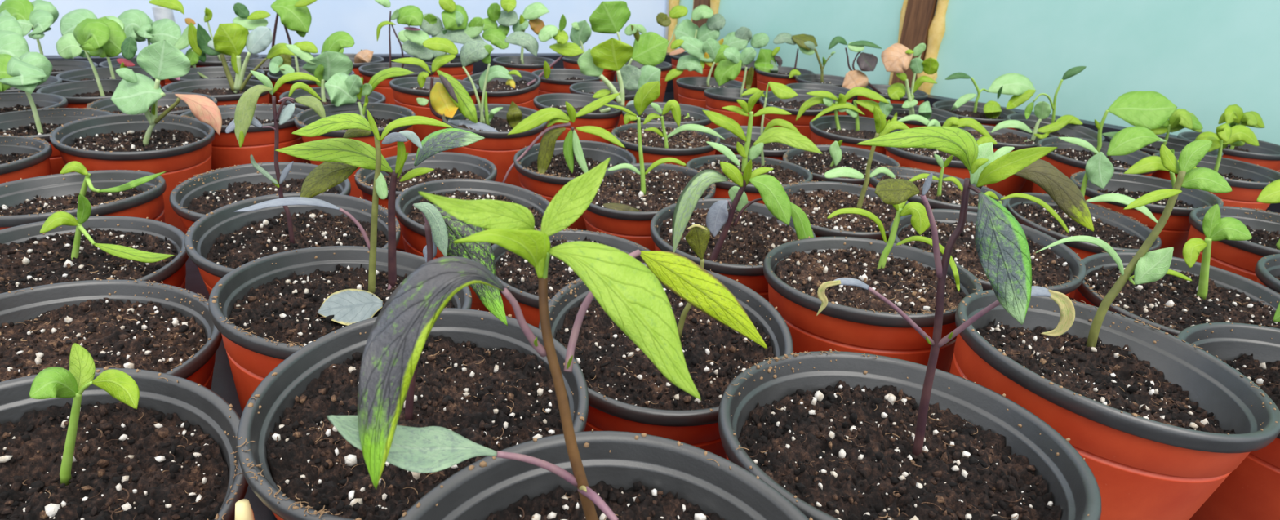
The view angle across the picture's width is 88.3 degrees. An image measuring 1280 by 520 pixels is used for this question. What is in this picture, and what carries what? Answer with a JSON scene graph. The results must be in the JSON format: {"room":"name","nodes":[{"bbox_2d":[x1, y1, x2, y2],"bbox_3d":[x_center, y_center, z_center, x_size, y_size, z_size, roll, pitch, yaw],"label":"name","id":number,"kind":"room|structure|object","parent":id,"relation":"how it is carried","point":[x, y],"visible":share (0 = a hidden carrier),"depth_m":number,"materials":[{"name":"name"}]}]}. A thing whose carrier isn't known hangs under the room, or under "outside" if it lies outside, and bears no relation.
{"room":"greenhouse","nodes":[
{"label":"greenhouse","id":0,"kind":"room"},
{"bbox_2d":[0,0,666,55],"bbox_3d":[-1.027,-0.452,1.272,2.600,1.755,0.003,-10,27,-29],"label":"wall","id":1,"kind":"structure","parent":0,"point":[360,19],"depth_m":1.49,"materials":[{"name":"paint"}]},
{"bbox_2d":[884,146,994,186],"bbox_3d":[0.358,-0.079,0.815,0.130,0.124,0.130,3,23,0],"label":"pot","id":2,"kind":"object","parent":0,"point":[923,158],"depth_m":0.76,"materials":[{"name":"plastic"}]},
{"bbox_2d":[675,0,1279,145],"bbox_3d":[0.848,-0.273,1.107,0.016,1.755,2.340,-16,29,-38],"label":"wall","id":3,"kind":"structure","parent":0,"point":[1206,57],"depth_m":1.16,"materials":[{"name":"teal paint"}]},
{"bbox_2d":[888,0,948,94],"bbox_3d":[0.578,-0.407,1.387,0.044,1.755,0.107,-13,28,-34],"label":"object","id":4,"kind":"structure","parent":3,"relation":"attached to","point":[919,23],"depth_m":1.34,"materials":[{"name":"brown wood"}]},
{"bbox_3d":[-0.041,0.708,1.005,4.420,0.065,3.900,3,23,0],"label":"floor","id":5,"kind":"structure","parent":0,"visible":0},
{"bbox_3d":[-0.062,0.230,1.125,2.399,0.719,1.994,3,23,0],"label":"bench","id":6,"kind":"object","parent":5,"relation":"on","visible":0},
{"bbox_2d":[44,53,1279,519],"bbox_3d":[-0.040,-0.152,0.964,2.409,0.112,2.006,3,23,0],"label":"tray","id":7,"kind":"object","parent":6,"relation":"on","point":[223,384],"visible":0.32,"depth_m":0.65,"materials":[{"name":"black plastic"}]},
{"bbox_2d":[0,51,113,174],"bbox_3d":[-0.624,-0.117,0.691,0.131,0.185,0.130,3,23,0],"label":"seedling","id":8,"kind":"object","parent":7,"relation":"on","point":[31,69],"visible":0.32,"depth_m":0.69,"materials":[{"name":"plant"}]},
{"bbox_2d":[0,106,113,174],"bbox_3d":[-0.625,-0.089,0.703,0.130,0.124,0.130,3,23,0],"label":"pot","id":9,"kind":"object","parent":8,"relation":"on","point":[34,122],"depth_m":0.71,"materials":[{"name":"plastic"}]},
{"bbox_2d":[0,160,166,230],"bbox_3d":[-0.446,-0.006,0.526,0.130,0.128,0.130,10,24,16],"label":"seedling","id":10,"kind":"object","parent":7,"relation":"on","point":[121,193],"visible":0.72,"depth_m":0.53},
{"bbox_2d":[0,193,188,293],"bbox_3d":[-0.362,0.029,0.428,0.129,0.149,0.129,-8,25,-25],"label":"seedling","id":11,"kind":"object","parent":7,"relation":"on","point":[63,247],"visible":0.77,"depth_m":0.43,"materials":[{"name":"brown soil"}]},
{"bbox_2d":[35,17,161,108],"bbox_3d":[-0.712,-0.209,0.872,0.138,0.205,0.129,3,23,0],"label":"seedling","id":12,"kind":"object","parent":7,"relation":"on","point":[101,37],"visible":0.38,"depth_m":0.86,"materials":[{"name":"plant"}]},
{"bbox_2d":[35,79,161,108],"bbox_3d":[-0.710,-0.171,0.888,0.130,0.123,0.130,3,23,0],"label":"pot","id":13,"kind":"object","parent":12,"relation":"on","point":[78,94],"depth_m":0.88,"materials":[{"name":"grey plastic"}]},
{"bbox_2d":[0,277,222,390],"bbox_3d":[-0.282,0.086,0.342,0.129,0.121,0.129,10,24,16],"label":"plant pot","id":14,"kind":"object","parent":7,"relation":"on","point":[154,326],"visible":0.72,"depth_m":0.35,"materials":[{"name":"brown soil"}]},
{"bbox_2d":[0,342,248,519],"bbox_3d":[-0.208,0.114,0.237,0.129,0.157,0.129,3,23,0],"label":"seedling","id":15,"kind":"object","parent":7,"relation":"on","point":[83,441],"visible":0.99,"depth_m":0.25,"materials":[{"name":"brown soil"}]},
{"bbox_2d":[49,40,222,234],"bbox_3d":[-0.496,-0.109,0.656,0.130,0.211,0.130,20,28,34],"label":"seedling","id":16,"kind":"object","parent":7,"relation":"on","point":[136,139],"visible":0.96,"depth_m":0.65,"materials":[{"name":"plant"}]},
{"bbox_2d":[49,112,214,234],"bbox_3d":[-0.498,-0.073,0.671,0.130,0.133,0.130,3,23,0],"label":"pot","id":17,"kind":"object","parent":16,"relation":"on","point":[180,146],"depth_m":0.65,"materials":[{"name":"plastic"}]},
{"bbox_2d":[98,8,192,84],"bbox_3d":[-0.810,-0.305,1.092,0.130,0.200,0.130,3,23,0],"label":"seedling","id":18,"kind":"object","parent":7,"relation":"on","point":[138,24],"visible":0.1,"depth_m":1.08,"materials":[{"name":"plant"}]},
{"bbox_2d":[98,57,192,84],"bbox_3d":[-0.811,-0.270,1.107,0.130,0.123,0.130,3,23,0],"label":"pot","id":19,"kind":"object","parent":18,"relation":"on","point":[114,63],"depth_m":1.09,"materials":[{"name":"grey plastic"}]},
{"bbox_2d":[86,36,217,115],"bbox_3d":[-0.589,-0.168,0.807,0.130,0.192,0.130,10,24,16],"label":"seedling","id":20,"kind":"object","parent":7,"relation":"on","point":[129,46],"visible":0.23,"depth_m":0.80,"materials":[{"name":"plant"}]},
{"bbox_2d":[86,92,217,115],"bbox_3d":[-0.590,-0.136,0.820,0.130,0.124,0.130,3,23,0],"label":"pot","id":21,"kind":"object","parent":20,"relation":"on","point":[165,102],"depth_m":0.83,"materials":[{"name":"plastic"}]},
{"bbox_2d":[161,22,295,106],"bbox_3d":[-0.570,-0.222,0.925,0.169,0.202,0.134,3,23,0],"label":"seedling","id":22,"kind":"object","parent":7,"relation":"on","point":[231,39],"visible":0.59,"depth_m":0.94,"materials":[{"name":"plant"}]},
{"bbox_2d":[161,77,269,106],"bbox_3d":[-0.591,-0.187,0.941,0.130,0.123,0.130,3,23,0],"label":"pot","id":23,"kind":"object","parent":22,"relation":"on","point":[227,91],"depth_m":0.95,"materials":[{"name":"grey plastic"}]},
{"bbox_2d":[180,102,303,170],"bbox_3d":[-0.462,-0.115,0.789,0.130,0.122,0.130,4,23,2],"label":"plant pot","id":24,"kind":"object","parent":7,"relation":"on","point":[259,142],"visible":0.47,"depth_m":0.74,"materials":[{"name":"plastic"}]},
{"bbox_2d":[168,161,351,231],"bbox_3d":[-0.316,-0.011,0.571,0.132,0.118,0.132,3,23,0],"label":"plant pot","id":25,"kind":"object","parent":7,"relation":"on","point":[201,194],"visible":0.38,"depth_m":0.57,"materials":[{"name":"grey plastic"}]},
{"bbox_2d":[227,0,316,104],"bbox_3d":[-0.636,-0.339,1.149,0.166,0.236,0.132,3,23,0],"label":"seedling","id":26,"kind":"object","parent":7,"relation":"on","point":[295,15],"visible":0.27,"depth_m":1.16,"materials":[{"name":"plant"}]},
{"bbox_2d":[227,57,306,104],"bbox_3d":[-0.647,-0.287,1.170,0.130,0.123,0.130,3,23,0],"label":"pot","id":27,"kind":"object","parent":26,"relation":"on","point":[252,63],"depth_m":1.18,"materials":[{"name":"grey plastic"}]},
{"bbox_2d":[184,70,400,294],"bbox_3d":[-0.234,-0.015,0.455,0.130,0.223,0.131,10,24,16],"label":"seedling","id":28,"kind":"object","parent":7,"relation":"on","point":[223,240],"visible":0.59,"depth_m":0.46,"materials":[{"name":"plastic"}]},
{"bbox_2d":[184,191,400,294],"bbox_3d":[-0.237,0.029,0.473,0.131,0.127,0.131,3,23,0],"label":"pot","id":29,"kind":"object","parent":28,"relation":"on","point":[223,240],"depth_m":0.47,"materials":[{"name":"plastic"}]},
{"bbox_2d":[266,42,355,104],"bbox_3d":[-0.540,-0.271,1.094,0.131,0.164,0.131,-6,25,-21],"label":"seedling","id":30,"kind":"object","parent":7,"relation":"on","point":[279,65],"visible":0.28,"depth_m":1.07,"materials":[{"name":"plant"}]},
{"bbox_2d":[266,66,355,104],"bbox_3d":[-0.540,-0.252,1.102,0.130,0.123,0.130,3,23,0],"label":"pot","id":31,"kind":"object","parent":30,"relation":"on","point":[275,73],"depth_m":1.05,"materials":[{"name":"grey plastic"}]},
{"bbox_2d":[279,31,386,164],"bbox_3d":[-0.416,-0.200,0.896,0.135,0.202,0.130,3,23,0],"label":"seedling","id":32,"kind":"object","parent":7,"relation":"on","point":[330,62],"visible":0.25,"depth_m":0.90,"materials":[{"name":"plant"}]},
{"bbox_2d":[279,87,386,164],"bbox_3d":[-0.415,-0.165,0.911,0.130,0.126,0.130,3,23,0],"label":"pot","id":33,"kind":"object","parent":32,"relation":"on","point":[374,97],"depth_m":0.92,"materials":[{"name":"red plastic"}]},
{"bbox_2d":[208,108,484,411],"bbox_3d":[-0.157,0.031,0.361,0.127,0.220,0.128,6,23,7],"label":"seedling","id":34,"kind":"object","parent":7,"relation":"on","point":[265,309],"visible":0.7,"depth_m":0.36,"materials":[{"name":"plant"}]},
{"bbox_2d":[208,245,471,411],"bbox_3d":[-0.159,0.070,0.377,0.127,0.134,0.128,3,23,0],"label":"pot","id":35,"kind":"object","parent":34,"relation":"on","point":[265,309],"depth_m":0.36,"materials":[{"name":"plastic"}]},
{"bbox_2d":[293,66,415,199],"bbox_3d":[-0.330,-0.132,0.778,0.130,0.177,0.130,13,25,21],"label":"seedling","id":36,"kind":"object","parent":7,"relation":"on","point":[343,90],"visible":0.41,"depth_m":0.79,"materials":[{"name":"plant"}]},
{"bbox_2d":[358,0,435,104],"bbox_3d":[-0.435,-0.344,1.183,0.130,0.240,0.130,-4,24,-16],"label":"seedling","id":37,"kind":"object","parent":7,"relation":"on","point":[410,15],"visible":0.38,"depth_m":1.19,"materials":[{"name":"plant"}]},
{"bbox_2d":[358,62,435,104],"bbox_3d":[-0.438,-0.290,1.206,0.130,0.123,0.130,3,23,0],"label":"pot","id":38,"kind":"object","parent":37,"relation":"on","point":[367,71],"depth_m":1.15,"materials":[{"name":"red plastic"}]},
{"bbox_2d":[235,202,589,519],"bbox_3d":[-0.085,0.078,0.266,0.127,0.215,0.126,6,23,7],"label":"seedling","id":39,"kind":"object","parent":7,"relation":"on","point":[477,376],"visible":0.7,"depth_m":0.26,"materials":[{"name":"brown soil"}]},
{"bbox_2d":[235,307,589,519],"bbox_3d":[-0.087,0.112,0.281,0.127,0.142,0.127,3,23,0],"label":"pot","id":40,"kind":"object","parent":39,"relation":"on","point":[477,377],"depth_m":0.26,"materials":[{"name":"plastic"}]},
{"bbox_2d":[354,151,497,252],"bbox_3d":[-0.207,-0.038,0.656,0.131,0.112,0.131,8,23,12],"label":"plant pot","id":41,"kind":"object","parent":7,"relation":"on","point":[446,165],"visible":0.31,"depth_m":0.67,"materials":[{"name":"grey plastic"}]},
{"bbox_2d":[398,0,509,79],"bbox_3d":[-0.388,-0.409,1.347,0.226,0.237,0.138,3,23,0],"label":"seedling","id":42,"kind":"object","parent":7,"relation":"on","point":[456,28],"visible":0.56,"depth_m":1.35,"materials":[{"name":"plant"}]},
{"bbox_2d":[391,36,547,186],"bbox_3d":[-0.203,-0.172,0.846,0.179,0.210,0.130,17,26,29],"label":"seedling","id":43,"kind":"object","parent":7,"relation":"on","point":[450,99],"visible":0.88,"depth_m":0.82,"materials":[{"name":"plant"}]},
{"bbox_2d":[441,103,547,186],"bbox_3d":[-0.184,-0.127,0.850,0.130,0.126,0.130,3,23,0],"label":"pot","id":44,"kind":"object","parent":43,"relation":"on","point":[494,122],"depth_m":0.82,"materials":[{"name":"red plastic"}]},
{"bbox_2d":[395,178,550,311],"bbox_3d":[-0.135,0.004,0.557,0.128,0.120,0.128,10,24,16],"label":"plant pot","id":45,"kind":"object","parent":7,"relation":"on","point":[411,220],"visible":0.2,"depth_m":0.57,"materials":[{"name":"grey plastic"}]},
{"bbox_2d":[462,13,583,110],"bbox_3d":[-0.196,-0.290,1.099,0.200,0.231,0.129,3,23,0],"label":"seedling","id":46,"kind":"object","parent":7,"relation":"on","point":[526,86],"visible":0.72,"depth_m":1.10,"materials":[{"name":"plant"}]},
{"bbox_2d":[462,69,540,110],"bbox_3d":[-0.234,-0.247,1.118,0.130,0.133,0.129,3,23,0],"label":"pot","id":47,"kind":"object","parent":46,"relation":"on","point":[526,86],"depth_m":1.09,"materials":[{"name":"red plastic"}]},
{"bbox_2d":[502,93,636,230],"bbox_3d":[-0.070,-0.092,0.716,0.131,0.180,0.131,15,26,26],"label":"seedling","id":48,"kind":"object","parent":7,"relation":"on","point":[544,167],"visible":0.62,"depth_m":0.69,"materials":[{"name":"plant"}]},
{"bbox_2d":[513,139,636,230],"bbox_3d":[-0.072,-0.062,0.729,0.132,0.114,0.132,3,23,0],"label":"pot","id":49,"kind":"object","parent":48,"relation":"on","point":[543,169],"depth_m":0.70,"materials":[{"name":"plastic"}]},
{"bbox_2d":[326,157,813,519],"bbox_3d":[-0.007,0.107,0.166,0.130,0.248,0.130,-16,30,-39],"label":"seedling","id":50,"kind":"object","parent":7,"relation":"on","point":[570,475],"visible":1,"depth_m":0.16,"materials":[{"name":"plant"}]},
{"bbox_2d":[398,429,813,519],"bbox_3d":[-0.010,0.150,0.184,0.130,0.154,0.130,3,23,0],"label":"pot","id":51,"kind":"object","parent":50,"relation":"on","point":[627,475],"depth_m":0.21,"materials":[{"name":"plastic"}]},
{"bbox_2d":[491,227,650,328],"bbox_3d":[-0.045,0.048,0.475,0.128,0.112,0.128,23,30,39],"label":"plant pot","id":52,"kind":"object","parent":7,"relation":"on","point":[515,273],"visible":0.29,"depth_m":0.45,"materials":[{"name":"brown soil"}]},
{"bbox_2d":[533,37,661,144],"bbox_3d":[-0.063,-0.211,0.961,0.181,0.208,0.129,3,23,0],"label":"seedling","id":53,"kind":"object","parent":7,"relation":"on","point":[612,54],"visible":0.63,"depth_m":0.97,"materials":[{"name":"plant"}]},
{"bbox_2d":[533,93,622,144],"bbox_3d":[-0.092,-0.174,0.977,0.130,0.125,0.130,3,23,0],"label":"pot","id":54,"kind":"object","parent":53,"relation":"on","point":[606,117],"depth_m":0.94,"materials":[{"name":"red plastic"}]},
{"bbox_2d":[568,0,684,145],"bbox_3d":[-0.036,-0.297,1.108,0.130,0.256,0.174,23,30,39],"label":"seedling","id":55,"kind":"object","parent":7,"relation":"on","point":[650,48],"visible":0.3,"depth_m":1.10,"materials":[{"name":"plant"}]},
{"bbox_2d":[568,80,637,145],"bbox_3d":[-0.055,-0.231,1.118,0.130,0.123,0.130,3,23,0],"label":"pot","id":56,"kind":"object","parent":55,"relation":"on","point":[589,88],"depth_m":1.13,"materials":[{"name":"red plastic"}]},
{"bbox_2d":[582,80,715,250],"bbox_3d":[0.004,-0.060,0.613,0.129,0.210,0.129,13,25,21],"label":"seedling","id":57,"kind":"object","parent":7,"relation":"on","point":[627,199],"visible":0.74,"depth_m":0.59,"materials":[{"name":"plant"}]},
{"bbox_2d":[582,163,715,250],"bbox_3d":[0.002,-0.020,0.630,0.129,0.122,0.129,3,23,0],"label":"pot","id":58,"kind":"object","parent":57,"relation":"on","point":[627,199],"depth_m":0.60,"materials":[{"name":"plastic"}]},
{"bbox_2d":[615,4,688,102],"bbox_3d":[0.024,-0.435,1.458,0.166,0.243,0.130,3,23,0],"label":"seedling","id":59,"kind":"object","parent":7,"relation":"on","point":[677,11],"visible":0.28,"depth_m":1.46,"materials":[{"name":"plant"}]},
{"bbox_2d":[615,59,671,102],"bbox_3d":[0.003,-0.381,1.481,0.130,0.123,0.130,3,23,0],"label":"pot","id":60,"kind":"object","parent":59,"relation":"on","point":[665,67],"depth_m":1.46,"materials":[{"name":"red plastic"}]},
{"bbox_2d":[537,223,793,459],"bbox_3d":[0.012,0.067,0.355,0.131,0.177,0.130,2,23,-2],"label":"seedling","id":61,"kind":"object","parent":7,"relation":"on","point":[628,393],"visible":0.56,"depth_m":0.33,"materials":[{"name":"brown soil"}]},
{"bbox_2d":[611,99,724,166],"bbox_3d":[0.029,-0.116,0.799,0.130,0.169,0.130,2,23,-2],"label":"seedling","id":62,"kind":"object","parent":7,"relation":"on","point":[684,143],"visible":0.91,"depth_m":0.74,"materials":[{"name":"plant"}]},
{"bbox_2d":[611,120,719,166],"bbox_3d":[0.028,-0.095,0.808,0.130,0.124,0.130,3,23,0],"label":"pot","id":63,"kind":"object","parent":62,"relation":"on","point":[684,146],"depth_m":0.77,"materials":[{"name":"plastic"}]},
{"bbox_2d":[670,4,725,103],"bbox_3d":[0.143,-0.522,1.683,0.130,0.240,0.144,7,23,10],"label":"seedling","id":64,"kind":"object","parent":7,"relation":"on","point":[716,22],"visible":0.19,"depth_m":1.69,"materials":[{"name":"plant"}]},
{"bbox_2d":[670,51,716,103],"bbox_3d":[0.138,-0.466,1.700,0.130,0.123,0.130,3,23,0],"label":"pot","id":65,"kind":"object","parent":64,"relation":"on","point":[674,58],"depth_m":1.65,"materials":[{"name":"red plastic"}]},
{"bbox_2d":[664,35,745,108],"bbox_3d":[0.131,-0.318,1.258,0.130,0.196,0.138,-6,25,-22],"label":"seedling","id":66,"kind":"object","parent":7,"relation":"on","point":[691,89],"visible":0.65,"depth_m":1.27,"materials":[{"name":"plant"}]},
{"bbox_2d":[649,141,816,302],"bbox_3d":[0.070,-0.005,0.516,0.127,0.190,0.127,2,23,-2],"label":"seedling","id":67,"kind":"object","parent":7,"relation":"on","point":[743,232],"visible":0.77,"depth_m":0.46,"materials":[{"name":"plant"}]},
{"bbox_2d":[649,197,816,302],"bbox_3d":[0.069,0.026,0.530,0.127,0.121,0.127,3,23,0],"label":"pot","id":68,"kind":"object","parent":67,"relation":"on","point":[740,251],"depth_m":0.50,"materials":[{"name":"plastic"}]},
{"bbox_2d":[703,46,765,128],"bbox_3d":[0.174,-0.265,1.142,0.130,0.192,0.130,8,23,12],"label":"seedling","id":69,"kind":"object","parent":7,"relation":"on","point":[726,70],"visible":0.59,"depth_m":1.15,"materials":[{"name":"plant"}]},
{"bbox_2d":[703,87,765,128],"bbox_3d":[0.172,-0.233,1.156,0.130,0.122,0.130,3,23,0],"label":"pot","id":70,"kind":"object","parent":69,"relation":"on","point":[716,98],"depth_m":1.10,"materials":[{"name":"red plastic"}]},
{"bbox_2d":[685,81,822,204],"bbox_3d":[0.111,-0.079,0.685,0.130,0.199,0.130,23,30,38],"label":"seedling","id":71,"kind":"object","parent":7,"relation":"on","point":[786,172],"visible":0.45,"depth_m":0.68,"materials":[{"name":"plant"}]},
{"bbox_2d":[685,154,813,204],"bbox_3d":[0.109,-0.042,0.700,0.130,0.118,0.130,3,23,0],"label":"pot","id":72,"kind":"object","parent":71,"relation":"on","point":[786,172],"depth_m":0.69,"materials":[{"name":"plastic"}]},
{"bbox_2d":[788,40,853,115],"bbox_3d":[0.383,-0.352,1.379,0.139,0.191,0.130,3,23,0],"label":"seedling","id":73,"kind":"object","parent":7,"relation":"on","point":[821,78],"visible":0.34,"depth_m":1.40,"materials":[{"name":"plant"}]},
{"bbox_2d":[795,73,853,115],"bbox_3d":[0.386,-0.321,1.393,0.130,0.123,0.130,3,23,0],"label":"pot","id":74,"kind":"object","parent":73,"relation":"on","point":[821,78],"depth_m":1.42,"materials":[{"name":"red plastic"}]},
{"bbox_2d":[782,106,909,241],"bbox_3d":[0.177,-0.034,0.583,0.128,0.203,0.128,2,23,-2],"label":"seedling","id":75,"kind":"object","parent":7,"relation":"on","point":[818,200],"visible":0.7,"depth_m":0.58,"materials":[{"name":"brown soil"}]},
{"bbox_2d":[782,180,909,241],"bbox_3d":[0.174,0.004,0.598,0.128,0.121,0.128,3,23,0],"label":"pot","id":76,"kind":"object","parent":75,"relation":"on","point":[818,199],"depth_m":0.59,"materials":[{"name":"plastic"}]},
{"bbox_2d":[795,86,901,155],"bbox_3d":[0.288,-0.147,0.909,0.142,0.168,0.129,3,23,0],"label":"seedling","id":77,"kind":"object","parent":7,"relation":"on","point":[852,129],"visible":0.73,"depth_m":0.92,"materials":[{"name":"plant"}]},
{"bbox_2d":[808,115,901,155],"bbox_3d":[0.293,-0.127,0.917,0.130,0.125,0.130,3,23,0],"label":"pot","id":78,"kind":"object","parent":77,"relation":"on","point":[852,130],"depth_m":0.92,"materials":[{"name":"grey plastic"}]},
{"bbox_2d":[763,200,982,372],"bbox_3d":[0.138,0.047,0.421,0.127,0.176,0.127,23,30,38],"label":"seedling","id":79,"kind":"object","parent":7,"relation":"on","point":[854,319],"visible":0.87,"depth_m":0.39,"materials":[{"name":"brown soil"}]},
{"bbox_2d":[828,35,928,118],"bbox_3d":[0.453,-0.312,1.270,0.188,0.210,0.129,3,23,0],"label":"seedling","id":80,"kind":"object","parent":7,"relation":"on","point":[865,61],"visible":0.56,"depth_m":1.28,"materials":[{"name":"plant"}]},
{"bbox_2d":[857,84,928,118],"bbox_3d":[0.480,-0.271,1.287,0.130,0.123,0.130,3,23,0],"label":"pot","id":81,"kind":"object","parent":80,"relation":"on","point":[920,96],"depth_m":1.26,"materials":[{"name":"red plastic"}]},
{"bbox_2d":[718,125,1101,519],"bbox_3d":[0.092,0.076,0.246,0.128,0.252,0.128,-6,25,-21],"label":"seedling","id":82,"kind":"object","parent":7,"relation":"on","point":[839,435],"visible":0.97,"depth_m":0.24,"materials":[{"name":"brown soil"}]},
{"bbox_2d":[718,349,1101,519],"bbox_3d":[0.089,0.125,0.267,0.128,0.147,0.128,3,23,0],"label":"pot","id":83,"kind":"object","parent":82,"relation":"on","point":[839,435],"depth_m":0.25,"materials":[{"name":"plastic"}]},
{"bbox_2d":[871,43,959,128],"bbox_3d":[0.433,-0.225,1.046,0.130,0.221,0.134,3,23,0],"label":"seedling","id":84,"kind":"object","parent":7,"relation":"on","point":[896,58],"visible":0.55,"depth_m":1.06,"materials":[{"name":"plant"}]},
{"bbox_2d":[869,154,1007,212],"bbox_3d":[0.284,-0.032,0.656,0.127,0.153,0.127,3,23,0],"label":"seedling","id":85,"kind":"object","parent":7,"relation":"on","point":[945,191],"visible":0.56,"depth_m":0.64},
{"bbox_2d":[884,114,997,186],"bbox_3d":[0.359,-0.092,0.809,0.130,0.154,0.130,12,25,21],"label":"seedling","id":86,"kind":"object","parent":7,"relation":"on","point":[923,158],"visible":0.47,"depth_m":0.78,"materials":[{"name":"green plant"}]},
{"bbox_2d":[931,72,1036,126],"bbox_3d":[0.579,-0.218,1.107,0.185,0.176,0.133,3,23,0],"label":"seedling","id":87,"kind":"object","parent":7,"relation":"on","point":[990,113],"visible":0.49,"depth_m":1.12,"materials":[{"name":"plant"}]},
{"bbox_2d":[888,191,1085,373],"bbox_3d":[0.244,0.033,0.492,0.129,0.157,0.129,11,24,17],"label":"seedling","id":88,"kind":"object","parent":7,"relation":"on","point":[1058,268],"visible":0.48,"depth_m":0.48,"materials":[{"name":"brown soil"}]},
{"bbox_2d":[958,101,1073,196],"bbox_3d":[0.496,-0.144,0.932,0.149,0.167,0.130,-16,30,-38],"label":"seedling","id":89,"kind":"object","parent":7,"relation":"on","point":[1004,136],"visible":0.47,"depth_m":0.91,"materials":[{"name":"plant"}]},
{"bbox_2d":[958,124,1040,196],"bbox_3d":[0.487,-0.121,0.935,0.130,0.121,0.130,3,23,0],"label":"pot","id":90,"kind":"object","parent":89,"relation":"on","point":[1004,136],"depth_m":0.91,"materials":[{"name":"red plastic"}]},
{"bbox_2d":[1005,66,1105,193],"bbox_3d":[0.606,-0.177,0.974,0.130,0.208,0.130,17,27,29],"label":"seedling","id":91,"kind":"object","parent":7,"relation":"on","point":[1073,128],"visible":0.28,"depth_m":0.99,"materials":[{"name":"plant"}]},
{"bbox_2d":[1005,113,1105,193],"bbox_3d":[0.604,-0.142,0.989,0.130,0.131,0.130,3,23,0],"label":"pot","id":92,"kind":"object","parent":91,"relation":"on","point":[1073,128],"depth_m":1.00,"materials":[{"name":"red plastic"}]},
{"bbox_2d":[1006,126,1161,300],"bbox_3d":[0.417,-0.025,0.619,0.145,0.184,0.129,3,23,0],"label":"seedling","id":93,"kind":"object","parent":7,"relation":"on","point":[1122,232],"visible":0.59,"depth_m":0.62,"materials":[{"name":"green plant"}]},
{"bbox_2d":[1006,192,1161,300],"bbox_3d":[0.407,0.007,0.632,0.129,0.113,0.129,3,23,0],"label":"pot","id":94,"kind":"object","parent":93,"relation":"on","point":[1122,232],"depth_m":0.62,"materials":[{"name":"plastic"}]},
{"bbox_2d":[1031,90,1177,193],"bbox_3d":[0.589,-0.106,0.823,0.186,0.193,0.129,3,23,0],"label":"seedling","id":95,"kind":"object","parent":7,"relation":"on","point":[1149,109],"visible":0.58,"depth_m":0.83,"materials":[{"name":"plant"}]},
{"bbox_2d":[1031,136,1156,193],"bbox_3d":[0.559,-0.079,0.835,0.130,0.130,0.130,3,23,0],"label":"pot","id":96,"kind":"object","parent":95,"relation":"on","point":[1069,158],"depth_m":0.84,"materials":[{"name":"plastic"}]},
{"bbox_2d":[949,139,1279,519],"bbox_3d":[0.214,0.065,0.316,0.128,0.232,0.128,8,23,11],"label":"seedling","id":97,"kind":"object","parent":7,"relation":"on","point":[1159,422],"visible":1,"depth_m":0.30,"materials":[{"name":"plastic"}]},
{"bbox_2d":[949,288,1279,519],"bbox_3d":[0.212,0.104,0.332,0.128,0.148,0.129,3,23,0],"label":"pot","id":98,"kind":"object","parent":97,"relation":"on","point":[1159,422],"depth_m":0.29,"materials":[{"name":"plastic"}]},
{"bbox_2d":[1070,149,1223,258],"bbox_3d":[0.515,-0.037,0.693,0.130,0.158,0.130,15,25,25],"label":"seedling","id":99,"kind":"object","parent":7,"relation":"on","point":[1175,233],"visible":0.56,"depth_m":0.68,"materials":[{"name":"soil"}]},
{"bbox_2d":[1107,108,1223,156],"bbox_3d":[0.720,-0.126,0.921,0.131,0.166,0.129,3,23,0],"label":"seedling","id":100,"kind":"object","parent":7,"relation":"on","point":[1181,118],"visible":0.27,"depth_m":0.91,"materials":[{"name":"plant"}]},
{"bbox_2d":[1107,134,1223,156],"bbox_3d":[0.717,-0.106,0.930,0.130,0.123,0.130,3,23,0],"label":"pot","id":101,"kind":"object","parent":100,"relation":"on","point":[1175,144],"depth_m":0.94,"materials":[{"name":"grey plastic"}]},
{"bbox_2d":[1073,204,1279,336],"bbox_3d":[0.369,0.048,0.458,0.130,0.170,0.130,0,23,-7],"label":"seedling","id":102,"kind":"object","parent":7,"relation":"on","point":[1171,304],"visible":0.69,"depth_m":0.45,"materials":[{"name":"soil"}]},
{"bbox_2d":[1073,249,1279,336],"bbox_3d":[0.367,0.071,0.468,0.130,0.119,0.130,3,23,0],"label":"pot","id":103,"kind":"object","parent":102,"relation":"on","point":[1171,304],"depth_m":0.46,"materials":[{"name":"plastic"}]},
{"bbox_2d":[1151,122,1279,210],"bbox_3d":[0.689,-0.080,0.802,0.130,0.171,0.130,6,23,7],"label":"seedling","id":104,"kind":"object","parent":7,"relation":"on","point":[1246,180],"visible":0.38,"depth_m":0.79,"materials":[{"name":"plastic"}]},
{"bbox_2d":[1151,151,1279,210],"bbox_3d":[0.687,-0.058,0.811,0.130,0.124,0.130,3,23,0],"label":"pot","id":105,"kind":"object","parent":104,"relation":"on","point":[1246,180],"depth_m":0.79,"materials":[{"name":"plastic"}]},
{"bbox_2d":[1176,302,1279,519],"bbox_3d":[0.343,0.092,0.339,0.130,0.178,0.130,10,24,16],"label":"seedling","id":106,"kind":"object","parent":7,"relation":"on","point":[1251,491],"visible":0.28,"depth_m":0.34,"materials":[{"name":"plastic"}]},
{"bbox_2d":[1177,104,1279,172],"bbox_3d":[0.846,-0.135,0.954,0.130,0.172,0.130,4,23,2],"label":"seedling","id":107,"kind":"object","parent":7,"relation":"on","point":[1267,155],"visible":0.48,"depth_m":0.93,"materials":[{"name":"plant"}]},
{"bbox_2d":[1177,131,1279,172],"bbox_3d":[0.845,-0.113,0.964,0.130,0.123,0.130,3,23,0],"label":"pot","id":108,"kind":"object","parent":107,"relation":"on","point":[1267,155],"depth_m":0.90,"materials":[{"name":"red plastic"}]},
{"bbox_2d":[1182,178,1279,281],"bbox_3d":[0.546,0.010,0.574,0.130,0.168,0.130,4,23,2],"label":"seedling","id":109,"kind":"object","parent":7,"relation":"on","point":[1241,258],"visible":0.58,"depth_m":0.56,"materials":[{"name":"plastic"}]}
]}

